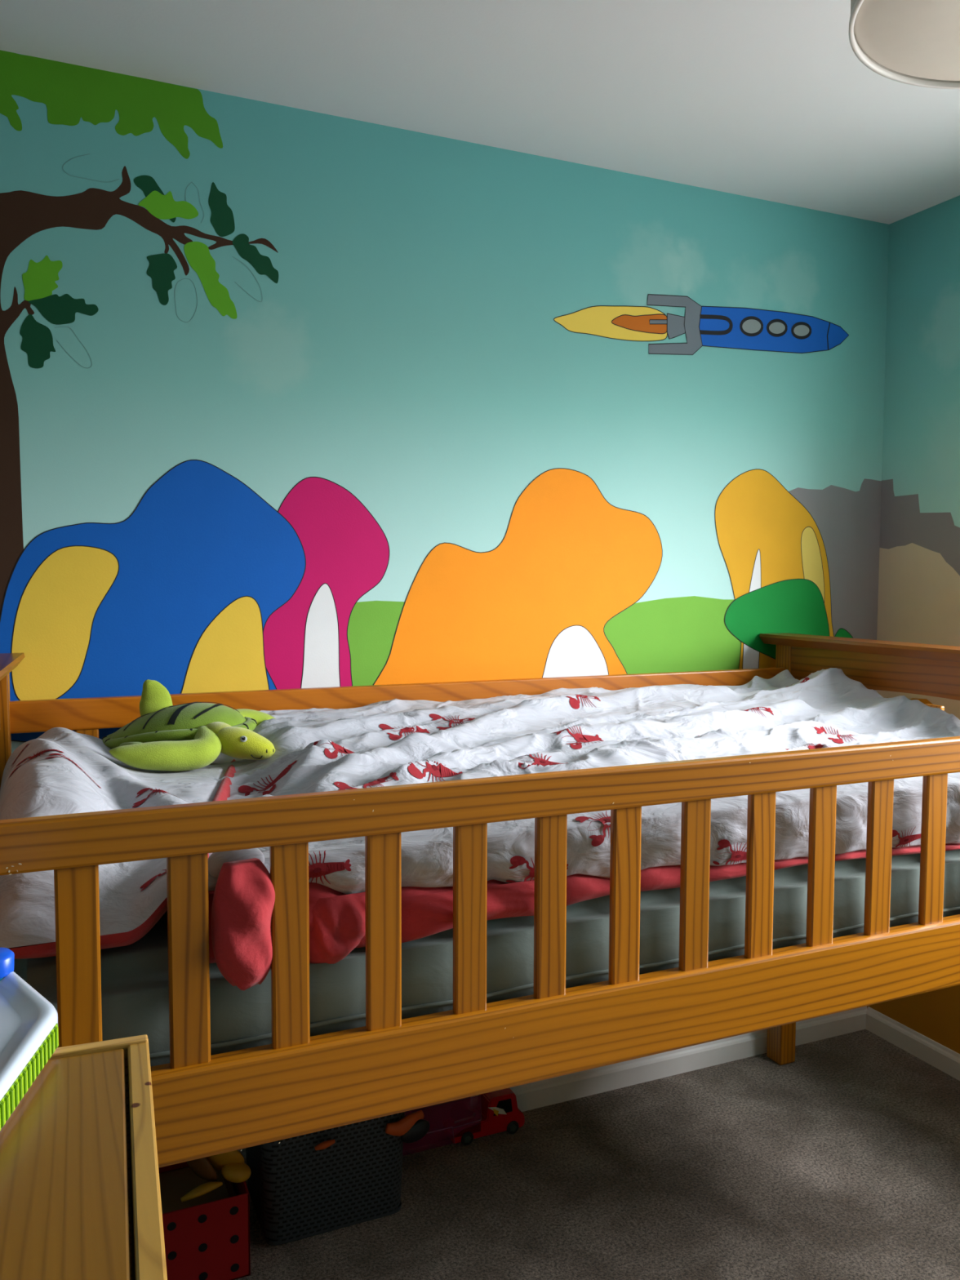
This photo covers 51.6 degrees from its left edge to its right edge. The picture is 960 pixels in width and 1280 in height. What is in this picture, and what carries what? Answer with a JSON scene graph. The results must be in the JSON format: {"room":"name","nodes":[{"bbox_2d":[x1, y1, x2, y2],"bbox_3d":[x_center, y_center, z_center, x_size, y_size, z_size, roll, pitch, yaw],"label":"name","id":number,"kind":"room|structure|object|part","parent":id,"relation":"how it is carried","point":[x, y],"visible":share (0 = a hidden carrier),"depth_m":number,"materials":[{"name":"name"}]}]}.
{"room":"bedroom","nodes":[
{"label":"bedroom","id":0,"kind":"room"},
{"bbox_2d":[0,49,888,753],"bbox_3d":[-0.272,-0.003,2.371,3.350,2.448,0.102,-1,4,-24],"label":"wall","id":1,"kind":"structure","parent":0,"point":[291,397],"depth_m":2.31,"materials":[{"name":"green paint"}]},
{"bbox_2d":[237,1005,867,1164],"bbox_3d":[-0.253,1.188,2.397,3.150,0.068,0.015,-1,4,-24],"label":"baseboard","id":2,"kind":"structure","parent":1,"relation":"attached to","point":[553,1091],"depth_m":2.71,"materials":[{"name":"white wood"}]},
{"bbox_2d":[0,0,959,224],"bbox_3d":[0.360,-1.132,0.879,3.350,0.100,3.200,-1,4,-24],"label":"ceiling","id":3,"kind":"structure","parent":0,"point":[773,100],"depth_m":2.03,"materials":[{"name":"white paint"}]},
{"bbox_2d":[848,0,959,88],"bbox_3d":[0.756,-0.982,1.315,0.496,0.253,0.496,-1,4,-24],"label":"ceiling lamp","id":4,"kind":"object","parent":3,"relation":"attached to","point":[915,42],"visible":1,"depth_m":1.44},
{"bbox_2d":[234,1029,959,1279],"bbox_3d":[0.352,1.363,1.042,3.350,0.100,3.200,-1,4,-24],"label":"floor","id":5,"kind":"structure","parent":0,"point":[841,1160],"depth_m":2.23,"materials":[{"name":"beige carpet"}]},
{"bbox_2d":[0,1034,167,1279],"bbox_3d":[-0.333,0.852,0.375,0.440,1.002,0.839,-1,4,-20],"label":"dresser","id":6,"kind":"object","parent":5,"relation":"on","point":[80,1193],"visible":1,"depth_m":0.63,"materials":[{"name":"brown wood"}]},
{"bbox_2d":[0,971,58,1130],"bbox_3d":[-0.430,0.311,0.748,0.206,0.032,0.284,-1,4,-24],"label":"plastic box","id":7,"kind":"object","parent":6,"relation":"on","point":[29,1034],"visible":0.99,"depth_m":0.75,"materials":[{"name":"white plastic"}]},
{"bbox_2d":[0,947,14,980],"bbox_3d":[-0.423,0.296,0.861,0.036,0.048,0.036,-1,4,-24],"label":"pot","id":8,"kind":"object","parent":7,"relation":"on","point":[6,955],"visible":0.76,"depth_m":0.85,"materials":[{"name":"plastic"}]},
{"bbox_3d":[-0.468,0.826,0.765,0.419,1.002,0.011,-1,4,-20],"label":"panel","id":9,"kind":"part","parent":6,"relation":"part of","materials":[{"name":"brown wood"}]},
{"bbox_3d":[-0.141,0.848,0.467,0.066,1.000,0.799,-1,4,-24],"label":"panel","id":10,"kind":"part","parent":6,"relation":"part of","materials":[{"name":"brown wood"}]},
{"bbox_2d":[158,1161,250,1279],"bbox_3d":[-0.605,1.163,2.001,0.237,0.168,0.225,-1,4,-24],"label":"toy box","id":11,"kind":"object","parent":5,"relation":"on","point":[208,1241],"visible":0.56,"depth_m":1.92,"materials":[{"name":"red fabric"}]},
{"bbox_2d":[159,1166,236,1213],"bbox_3d":[-0.604,1.176,2.000,0.217,0.129,0.200,-1,4,-24],"label":"blanket","id":12,"kind":"object","parent":11,"relation":"in","point":[175,1184],"visible":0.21,"depth_m":2.01,"materials":[{"name":"brown fabric"}]},
{"bbox_2d":[180,1182,222,1202],"bbox_3d":[-0.542,1.076,1.934,0.079,0.029,0.022,-1,4,-24],"label":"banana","id":13,"kind":"object","parent":12,"relation":"on","point":[206,1188],"visible":1,"depth_m":1.93,"materials":[{"name":"yellow plastic"}]},
{"bbox_2d":[186,1157,217,1182],"bbox_3d":[-0.559,1.041,1.979,0.100,0.091,0.048,4,5,43],"label":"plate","id":14,"kind":"object","parent":11,"relation":"in","point":[202,1167],"visible":0.74,"depth_m":1.95,"materials":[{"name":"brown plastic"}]},
{"bbox_2d":[205,1150,244,1169],"bbox_3d":[-0.522,1.033,1.988,0.104,0.088,0.061,1,4,13],"label":"plate","id":15,"kind":"object","parent":11,"relation":"in","point":[218,1161],"visible":0.44,"depth_m":1.97,"materials":[{"name":"yellow plastic"}]},
{"bbox_2d":[221,1162,251,1182],"bbox_3d":[-0.485,1.059,1.975,0.058,0.040,0.048,-1,4,-24],"label":"lemon","id":16,"kind":"object","parent":11,"relation":"on","point":[240,1172],"visible":0.98,"depth_m":1.96,"materials":[{"name":"yellow plastic"}]},
{"bbox_2d":[245,1111,404,1245],"bbox_3d":[-0.344,1.100,2.178,0.326,0.272,0.256,-1,4,-24],"label":"storage basket","id":17,"kind":"object","parent":5,"relation":"on","point":[297,1191],"visible":0.52,"depth_m":2.07,"materials":[{"name":"grey plastic"}]},
{"bbox_2d":[314,1138,335,1150],"bbox_3d":[-0.317,1.036,2.033,0.043,0.017,0.015,-1,4,-24],"label":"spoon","id":18,"kind":"object","parent":17,"relation":"on","point":[326,1144],"visible":1,"depth_m":2.03,"materials":[{"name":"orange plastic"}]},
{"bbox_2d":[385,1110,430,1143],"bbox_3d":[-0.154,1.039,2.110,0.098,0.061,0.030,-1,4,-24],"label":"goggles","id":19,"kind":"object","parent":17,"relation":"hanging from","point":[412,1127],"visible":1,"depth_m":2.10,"materials":[{"name":"orange plastic"}]},
{"bbox_3d":[-0.157,1.030,2.107,0.090,0.042,0.023,-2,4,-30],"label":"frame","id":20,"kind":"part","parent":19,"relation":"part of","materials":[{"name":"orange plastic"}]},
{"bbox_2d":[426,1088,524,1145],"bbox_3d":[-0.059,1.163,2.421,0.346,0.117,0.074,-1,4,-24],"label":"toy transporter","id":21,"kind":"object","parent":5,"relation":"on","point":[496,1111],"visible":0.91,"depth_m":2.43,"materials":[{"name":"red plastic"}]},
{"bbox_2d":[449,1102,475,1123],"bbox_3d":[-0.043,1.150,2.417,0.057,0.029,0.035,-1,4,-24],"label":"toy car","id":22,"kind":"object","parent":21,"relation":"in","point":[460,1112],"visible":1,"depth_m":2.40,"materials":[{"name":"red plastic"}]},
{"bbox_3d":[-0.036,1.157,2.402,0.057,0.017,0.002,-1,4,-24],"label":"sill","id":23,"kind":"part","parent":22,"relation":"part of","materials":[{"name":"red plastic"}]},
{"bbox_2d":[0,632,959,1168],"bbox_3d":[0.111,0.645,1.922,2.154,1.216,1.099,-1,4,-24],"label":"bed","id":24,"kind":"object","parent":5,"relation":"on","point":[205,1104],"visible":0.62,"depth_m":1.33,"materials":[{"name":"brown wood"}]},
{"bbox_3d":[-0.958,0.650,1.988,0.055,1.190,0.060,-1,4,-24],"label":"post","id":25,"kind":"part","parent":24,"relation":"part of","materials":[{"name":"brown wood"}]},
{"bbox_3d":[-0.044,0.130,2.351,1.945,0.063,0.024,-1,4,-24],"label":"rail","id":26,"kind":"part","parent":24,"relation":"part of","materials":[{"name":"brown wood"}]},
{"bbox_3d":[0.358,0.200,1.450,1.945,0.057,0.022,-1,4,-24],"label":"guard rail","id":27,"kind":"part","parent":24,"relation":"part of","materials":[{"name":"brown wood"}]},
{"bbox_2d":[13,848,959,1066],"bbox_3d":[0.158,0.421,1.914,1.935,0.185,0.941,-1,4,-24],"label":"mattress","id":28,"kind":"object","parent":24,"relation":"on","point":[135,988],"visible":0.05,"depth_m":1.34,"materials":[{"name":"grey fabric"}]},
{"bbox_2d":[0,727,235,819],"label":"pillow","id":29,"kind":"object","parent":28,"relation":"on","point":[57,771],"depth_m":1.48,"materials":[{"name":"white fabric"}]},
{"bbox_2d":[101,679,275,771],"bbox_3d":[-0.519,0.150,1.854,0.352,0.137,0.320,-1,4,-24],"label":"turtle","id":30,"kind":"object","parent":29,"relation":"on","point":[166,736],"visible":0.98,"depth_m":1.77},
{"bbox_2d":[204,667,959,990],"bbox_3d":[0.262,0.237,1.927,1.695,0.268,0.985,-1,4,-24],"label":"duvet","id":31,"kind":"object","parent":28,"relation":"on","point":[395,741],"visible":0.7,"depth_m":1.65,"materials":[{"name":"white fabric"}]},
{"bbox_3d":[0.861,0.604,2.794,0.055,1.190,0.060,-1,4,-24],"label":"post","id":32,"kind":"part","parent":24,"relation":"part of","materials":[{"name":"brown wood"}]},
{"bbox_3d":[1.050,0.100,2.307,0.022,0.120,0.955,-1,4,-24],"label":"footboard","id":33,"kind":"part","parent":24,"relation":"part of","materials":[{"name":"brown wood"}]},
{"bbox_2d":[866,195,959,1053],"bbox_3d":[1.895,0.076,1.643,0.222,2.400,3.000,-1,4,-24],"label":"wall","id":34,"kind":"structure","parent":0,"point":[919,575],"depth_m":2.80,"materials":[{"name":"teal paint"}]},
{"bbox_2d":[865,1006,959,1080],"bbox_3d":[1.788,1.243,1.666,0.015,0.068,2.988,-1,4,-24],"label":"baseboard","id":35,"kind":"structure","parent":34,"relation":"attached to","point":[927,1050],"depth_m":2.86,"materials":[{"name":"white wood"}]}
]}

